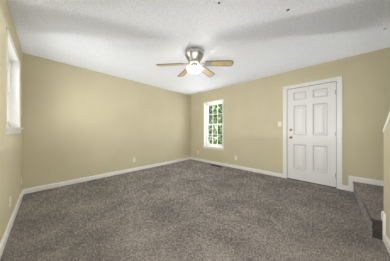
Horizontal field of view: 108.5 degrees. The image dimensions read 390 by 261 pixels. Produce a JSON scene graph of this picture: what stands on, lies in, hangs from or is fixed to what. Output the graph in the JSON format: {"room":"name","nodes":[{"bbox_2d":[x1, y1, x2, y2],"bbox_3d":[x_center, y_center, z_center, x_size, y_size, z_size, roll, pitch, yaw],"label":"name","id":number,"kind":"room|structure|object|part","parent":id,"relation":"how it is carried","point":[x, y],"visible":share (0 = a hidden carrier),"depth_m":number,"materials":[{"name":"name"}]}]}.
{"room":"empty living room","nodes":[
{"label":"empty living room","id":0,"kind":"room"},
{"bbox_2d":[0,0,22,242],"bbox_3d":[-1.153,-0.121,0.600,5.420,2.440,0.140,0,0,43],"label":"wall","id":1,"kind":"structure","parent":0,"point":[11,161],"depth_m":1.49,"materials":[{"name":"paint"}]},
{"bbox_2d":[0,189,24,257],"bbox_3d":[-1.431,1.056,0.969,4.230,0.085,0.014,0,0,43],"label":"baseboard","id":2,"kind":"structure","parent":1,"relation":"attached to","point":[3,242],"depth_m":1.54,"materials":[{"name":"white wood"}]},
{"bbox_2d":[6,27,22,133],"bbox_3d":[-2.353,-0.512,1.762,1.090,1.102,0.175,0,0,43],"label":"window","id":3,"kind":"structure","parent":1,"relation":"in","point":[13,95],"depth_m":2.08,"materials":[{"name":"white"}]},
{"bbox_2d":[23,53,190,188],"bbox_3d":[-1.619,-0.121,3.946,0.140,2.440,4.075,0,0,43],"label":"wall","id":4,"kind":"structure","parent":0,"point":[79,122],"depth_m":3.12,"materials":[{"name":"paint"}]},
{"bbox_2d":[25,157,190,193],"bbox_3d":[-1.553,1.056,3.904,0.014,0.085,4.045,0,0,43],"label":"baseboard","id":5,"kind":"structure","parent":4,"relation":"attached to","point":[39,188],"depth_m":3.13,"materials":[{"name":"white wood"}]},
{"bbox_2d":[0,159,389,260],"bbox_3d":[0.296,1.139,2.130,5.420,0.080,4.355,0,0,43],"label":"floor","id":6,"kind":"structure","parent":0,"point":[190,210],"depth_m":1.71,"materials":[{"name":"grey carpet"}]},
{"bbox_2d":[353,181,383,239],"bbox_3d":[1.949,0.149,0.837,1.039,1.900,3.673,0,0,43],"label":"stairs","id":7,"kind":"structure","parent":6,"relation":"on","point":[370,199],"depth_m":1.77,"materials":[{"name":"carpet"}]},
{"bbox_2d":[6,0,389,94],"bbox_3d":[0.296,-1.381,2.130,5.420,0.080,4.355,0,0,43],"label":"ceiling","id":8,"kind":"structure","parent":0,"point":[136,40],"depth_m":1.96,"materials":[{"name":"white paint"}]},
{"bbox_2d":[156,48,233,76],"bbox_3d":[0.019,-1.104,2.487,1.129,0.474,1.080,0,0,43],"label":"ceiling fan","id":9,"kind":"object","parent":8,"relation":"hanging from","point":[194,55],"depth_m":2.33,"materials":[{"name":"silver metal"}]},
{"bbox_3d":[-0.011,-0.988,2.364,0.244,0.241,0.244,0,0,-1],"label":"ceiling fan shade","id":10,"kind":"part","parent":9,"relation":"part of","materials":[{"name":"white glass"}]},
{"bbox_2d":[191,47,389,185],"bbox_3d":[1.746,-0.121,3.659,5.420,2.440,0.140,0,0,43],"label":"wall","id":11,"kind":"structure","parent":0,"point":[253,117],"depth_m":3.20,"materials":[{"name":"paint"}]},
{"bbox_2d":[203,99,223,149],"bbox_3d":[0.635,-0.182,4.689,0.850,1.602,0.175,0,0,43],"label":"window","id":12,"kind":"structure","parent":11,"relation":"in","point":[212,145],"depth_m":4.76,"materials":[{"name":"white wood"}]},
{"bbox_2d":[191,157,282,177],"bbox_3d":[0.946,1.056,4.313,3.038,0.085,0.014,0,0,43],"label":"baseboard","id":13,"kind":"structure","parent":11,"relation":"attached to","point":[208,161],"depth_m":3.94,"materials":[{"name":"white wood"}]},
{"bbox_2d":[287,82,336,186],"bbox_3d":[2.409,0.075,2.949,0.803,2.024,0.111,0,0,43],"label":"door","id":14,"kind":"structure","parent":11,"relation":"in","point":[311,133],"depth_m":2.93,"materials":[{"name":"white wood"}]},
{"bbox_2d":[288,178,335,187],"bbox_3d":[2.434,1.093,2.982,0.800,0.011,0.096,0,0,43],"label":"door threshold sill","id":15,"kind":"structure","parent":11,"relation":"attached to","point":[311,182],"depth_m":2.92,"materials":[{"name":"grey"}]},
{"bbox_2d":[283,76,341,189],"bbox_3d":[2.440,0.043,2.988,0.952,2.111,0.159,0,0,43],"label":"door frame","id":16,"kind":"structure","parent":11,"relation":"attached to","point":[338,80],"depth_m":2.68,"materials":[{"name":"white wood"}]},
{"bbox_2d":[342,176,383,191],"bbox_3d":[3.153,0.961,2.219,1.138,0.276,0.016,0,0,43],"label":"baseboard","id":17,"kind":"structure","parent":11,"relation":"attached to","point":[350,187],"depth_m":2.48,"materials":[{"name":"white wood"}]},
{"bbox_2d":[384,117,389,240],"bbox_3d":[1.050,-0.121,0.432,0.110,2.440,2.648,0,0,43],"label":"wall","id":18,"kind":"structure","parent":0,"point":[387,171],"depth_m":1.33,"materials":[{"name":"paint"}]},
{"bbox_2d":[381,211,389,253],"bbox_3d":[1.020,0.961,0.492,0.016,0.276,2.632,0,0,43],"label":"baseboard","id":19,"kind":"structure","parent":18,"relation":"attached to","point":[385,239],"depth_m":1.37,"materials":[{"name":"white wood"}]},
{"bbox_2d":[383,111,389,132],"bbox_3d":[1.350,-0.672,0.748,0.118,1.387,1.812,0,0,43],"label":"trim","id":20,"kind":"structure","parent":18,"relation":"on","point":[386,121],"depth_m":1.34,"materials":[{"name":"white wood"}]},
{"label":"outside","id":21,"kind":"structure","parent":0,"visible":0},
{"bbox_2d":[208,104,222,144],"bbox_3d":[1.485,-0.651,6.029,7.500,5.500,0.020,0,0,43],"label":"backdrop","id":22,"kind":"structure","parent":21,"point":[213,120],"depth_m":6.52,"materials":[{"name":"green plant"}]}
]}

